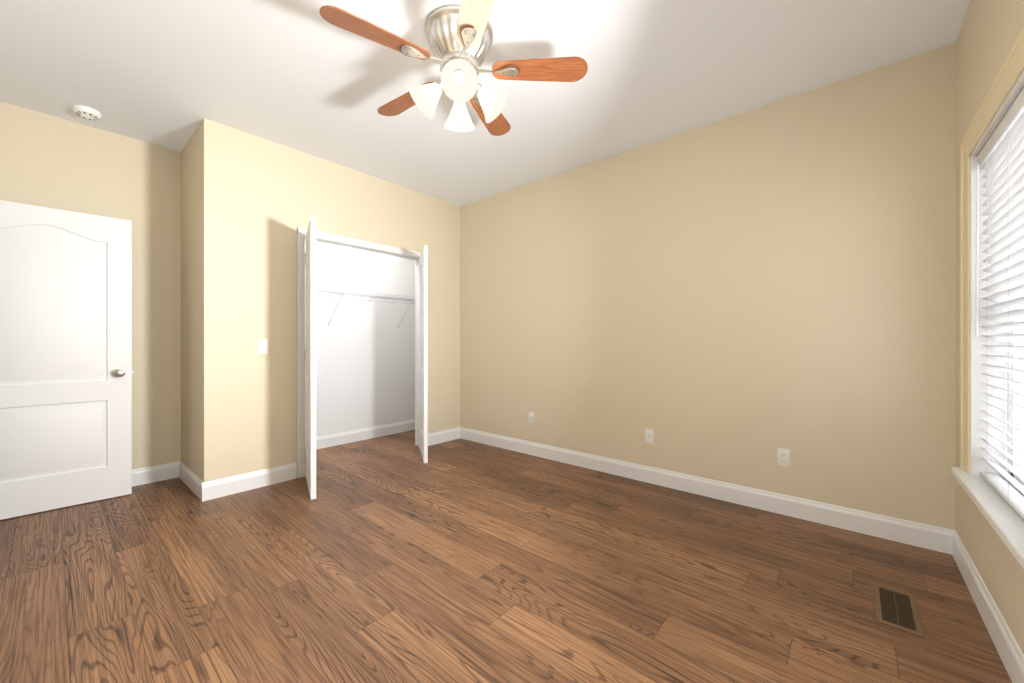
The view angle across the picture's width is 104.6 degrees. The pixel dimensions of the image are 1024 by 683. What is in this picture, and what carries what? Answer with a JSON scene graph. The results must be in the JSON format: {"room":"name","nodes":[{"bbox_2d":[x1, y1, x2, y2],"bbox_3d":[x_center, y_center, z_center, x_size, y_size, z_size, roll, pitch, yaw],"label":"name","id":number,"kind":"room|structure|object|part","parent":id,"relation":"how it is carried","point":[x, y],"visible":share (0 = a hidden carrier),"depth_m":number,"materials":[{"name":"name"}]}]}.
{"room":"empty bedroom","nodes":[
{"label":"empty bedroom","id":0,"kind":"room"},
{"bbox_2d":[181,125,199,477],"bbox_3d":[-2.507,-0.230,3.168,0.670,2.740,0.110,0,0,41],"label":"wall","id":1,"kind":"structure","parent":0,"point":[190,306],"depth_m":3.11,"materials":[{"name":"beige paint"}]},
{"bbox_2d":[176,461,207,501],"bbox_3d":[-2.486,1.075,3.068,0.754,0.130,0.014,0,0,41],"label":"baseboard","id":2,"kind":"structure","parent":1,"relation":"attached to","point":[198,487],"depth_m":3.01,"materials":[{"name":"white wood"}]},
{"bbox_2d":[0,101,414,469],"bbox_3d":[-2.907,-0.230,3.301,0.110,2.740,5.310,0,0,41],"label":"wall","id":3,"kind":"structure","parent":0,"point":[365,363],"depth_m":3.27,"materials":[{"name":"beige paint"}]},
{"bbox_2d":[132,462,175,486],"bbox_3d":[-3.164,1.075,2.908,0.014,0.130,1.140,0,0,41],"label":"baseboard","id":4,"kind":"structure","parent":3,"relation":"attached to","point":[151,474],"depth_m":3.20,"materials":[{"name":"white wood"}]},
{"bbox_2d":[316,287,414,327],"bbox_3d":[-1.846,-0.355,4.209,0.314,0.381,2.328,0,0,41],"label":"closet shelf","id":5,"kind":"object","parent":3,"relation":"attached to","point":[403,297],"visible":0.44,"depth_m":4.34,"materials":[{"name":"white metal"}]},
{"bbox_2d":[316,419,414,449],"bbox_3d":[-1.960,1.075,4.307,0.014,0.130,2.330,0,0,41],"label":"baseboard","id":6,"kind":"structure","parent":3,"relation":"attached to","point":[325,441],"depth_m":4.57,"materials":[{"name":"white wood"}]},
{"bbox_2d":[200,118,459,481],"bbox_3d":[-1.452,-0.230,3.797,0.110,2.740,2.440,0,0,41],"label":"wall","id":7,"kind":"structure","parent":0,"point":[262,200],"depth_m":3.16,"materials":[{"name":"beige paint"}]},
{"bbox_2d":[208,463,296,499],"bbox_3d":[-1.989,1.075,3.078,0.014,0.130,0.588,0,0,41],"label":"baseboard","id":8,"kind":"structure","parent":7,"relation":"attached to","point":[227,486],"depth_m":3.04,"materials":[{"name":"white wood"}]},
{"bbox_2d":[258,339,267,353],"bbox_3d":[-1.957,0.040,3.112,0.018,0.115,0.070,0,0,41],"label":"light switch","id":9,"kind":"object","parent":7,"relation":"attached to","point":[262,346],"visible":1,"depth_m":3.11,"materials":[{"name":"white plastic"}]},
{"bbox_2d":[305,217,315,499],"bbox_3d":[-1.581,0.119,3.103,0.044,2.025,0.613,0,0,-32],"label":"closet door","id":10,"kind":"structure","parent":7,"relation":"in","point":[310,355],"depth_m":2.85,"materials":[{"name":"white wood"}]},
{"bbox_2d":[297,227,420,477],"bbox_3d":[-1.404,0.094,3.849,0.147,2.092,1.324,0,0,41],"label":"trim","id":11,"kind":"structure","parent":7,"relation":"attached to","point":[331,239],"depth_m":3.34,"materials":[{"name":"white wood"}]},
{"bbox_2d":[419,245,427,462],"bbox_3d":[-0.893,0.119,3.976,0.044,2.025,0.613,0,0,-16],"label":"closet door","id":12,"kind":"structure","parent":7,"relation":"in","point":[423,352],"depth_m":3.72,"materials":[{"name":"white wood"}]},
{"bbox_2d":[428,427,459,445],"bbox_3d":[-0.778,1.075,4.485,0.014,0.130,0.438,0,0,41],"label":"baseboard","id":13,"kind":"structure","parent":7,"relation":"attached to","point":[434,438],"depth_m":4.48,"materials":[{"name":"white wood"}]},
{"bbox_2d":[0,0,969,205],"bbox_3d":[-1.058,-1.650,1.710,4.990,0.100,5.310,0,0,41],"label":"ceiling","id":14,"kind":"structure","parent":0,"point":[304,76],"depth_m":2.33,"materials":[{"name":"white paint"}]},
{"bbox_2d":[73,105,101,120],"bbox_3d":[-2.944,-1.580,2.746,0.136,0.040,0.136,0,0,41],"label":"smoke detector","id":15,"kind":"object","parent":14,"relation":"attached to","point":[87,112],"visible":0.98,"depth_m":2.72,"materials":[{"name":"white plastic"}]},
{"bbox_2d":[319,0,587,135],"bbox_3d":[-0.313,-1.353,2.070,1.228,0.494,1.260,0,0,41],"label":"ceiling fan","id":16,"kind":"object","parent":14,"relation":"hanging from","point":[460,38],"visible":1,"depth_m":1.97,"materials":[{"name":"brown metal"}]},
{"bbox_3d":[-0.610,-1.400,1.811,0.492,0.036,0.142,0,0,-35],"label":"blade","id":17,"kind":"part","parent":16,"relation":"part of","materials":[{"name":"brown wood"}]},
{"bbox_3d":[-0.602,-1.400,2.298,0.492,0.036,0.142,0,0,37],"label":"blade","id":18,"kind":"part","parent":16,"relation":"part of","materials":[{"name":"brown wood"}]},
{"bbox_3d":[-0.149,-1.400,1.654,0.142,0.036,0.492,0,0,-17],"label":"blade","id":19,"kind":"part","parent":16,"relation":"part of","materials":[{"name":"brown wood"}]},
{"bbox_3d":[-0.137,-1.400,2.441,0.142,0.036,0.492,0,0,19],"label":"blade","id":20,"kind":"part","parent":16,"relation":"part of","materials":[{"name":"brown wood"}]},
{"bbox_3d":[0.143,-1.400,2.043,0.492,0.036,0.142,0,0,1],"label":"blade","id":21,"kind":"part","parent":16,"relation":"part of","materials":[{"name":"brown wood"}]},
{"bbox_2d":[0,430,1011,682],"bbox_3d":[-1.058,1.190,1.710,4.990,0.100,5.310,0,0,41],"label":"floor","id":22,"kind":"structure","parent":0,"point":[392,558],"depth_m":1.84,"materials":[{"name":"brown wood"}]},
{"bbox_2d":[874,583,923,637],"bbox_3d":[1.643,1.138,1.693,0.133,0.004,0.335,0,0,41],"label":"floor vent","id":23,"kind":"object","parent":22,"relation":"in","point":[896,609],"visible":1,"depth_m":1.68,"materials":[{"name":"brown metal"}]},
{"bbox_2d":[460,42,955,529],"bbox_3d":[0.638,-0.230,3.681,4.990,2.740,0.110,0,0,41],"label":"wall","id":24,"kind":"structure","parent":0,"point":[739,299],"depth_m":2.73,"materials":[{"name":"beige paint"}]},
{"bbox_2d":[529,411,533,423],"bbox_3d":[0.194,0.765,3.986,0.070,0.115,0.007,0,0,41],"label":"outlet","id":25,"kind":"object","parent":24,"relation":"attached to","point":[531,417],"visible":1,"depth_m":3.98,"materials":[{"name":"white plastic"}]},
{"bbox_2d":[645,428,653,443],"bbox_3d":[1.107,0.765,3.196,0.070,0.115,0.015,0,0,41],"label":"outlet","id":26,"kind":"object","parent":24,"relation":"attached to","point":[649,435],"visible":1,"depth_m":3.20,"materials":[{"name":"white plastic"}]},
{"bbox_2d":[460,427,947,553],"bbox_3d":[0.874,1.075,3.396,3.940,0.130,0.014,0,0,41],"label":"baseboard","id":27,"kind":"structure","parent":24,"relation":"attached to","point":[946,541],"depth_m":2.74,"materials":[{"name":"white wood"}]},
{"bbox_2d":[777,448,789,466],"bbox_3d":[1.790,0.765,2.612,0.070,0.115,0.008,0,0,41],"label":"duplex electrical outlet","id":28,"kind":"object","parent":24,"relation":"attached to","point":[783,457],"visible":1,"depth_m":2.61,"materials":[{"name":"white plastic"}]},
{"bbox_2d":[956,0,1023,654],"bbox_3d":[1.230,-0.230,0.666,0.160,2.740,3.690,0,0,41],"label":"wall","id":29,"kind":"structure","parent":0,"point":[989,34],"depth_m":1.68,"materials":[{"name":"beige paint"}]},
{"bbox_2d":[948,529,1023,682],"bbox_3d":[1.197,1.075,0.761,0.014,0.130,3.510,0,0,41],"label":"baseboard","id":30,"kind":"structure","parent":29,"relation":"attached to","point":[1010,653],"depth_m":1.55,"materials":[{"name":"white wood"}]},
{"bbox_2d":[951,28,1023,568],"bbox_3d":[1.893,-0.142,1.451,0.238,1.645,1.165,0,0,41],"label":"window","id":31,"kind":"structure","parent":29,"relation":"in","point":[1002,516],"depth_m":1.80,"materials":[{"name":"white"}]},
{"bbox_2d":[975,88,1023,518],"bbox_3d":[1.870,-0.123,1.471,0.074,1.462,0.883,0,0,41],"label":"window blinds","id":32,"kind":"object","parent":31,"relation":"attached to","point":[1001,154],"visible":1,"depth_m":1.57,"materials":[{"name":"white plastic"}]},
{"bbox_3d":[-1.787,-0.230,0.900,4.720,2.740,0.110,0,0,41],"label":"wall","id":33,"kind":"structure","parent":0,"visible":0},
{"bbox_2d":[0,200,132,519],"bbox_3d":[-3.106,0.117,2.653,0.173,2.030,0.825,0,0,41],"label":"entry door","id":34,"kind":"structure","parent":33,"relation":"in","point":[66,371],"depth_m":2.71,"materials":[{"name":"white wood"}]}
]}

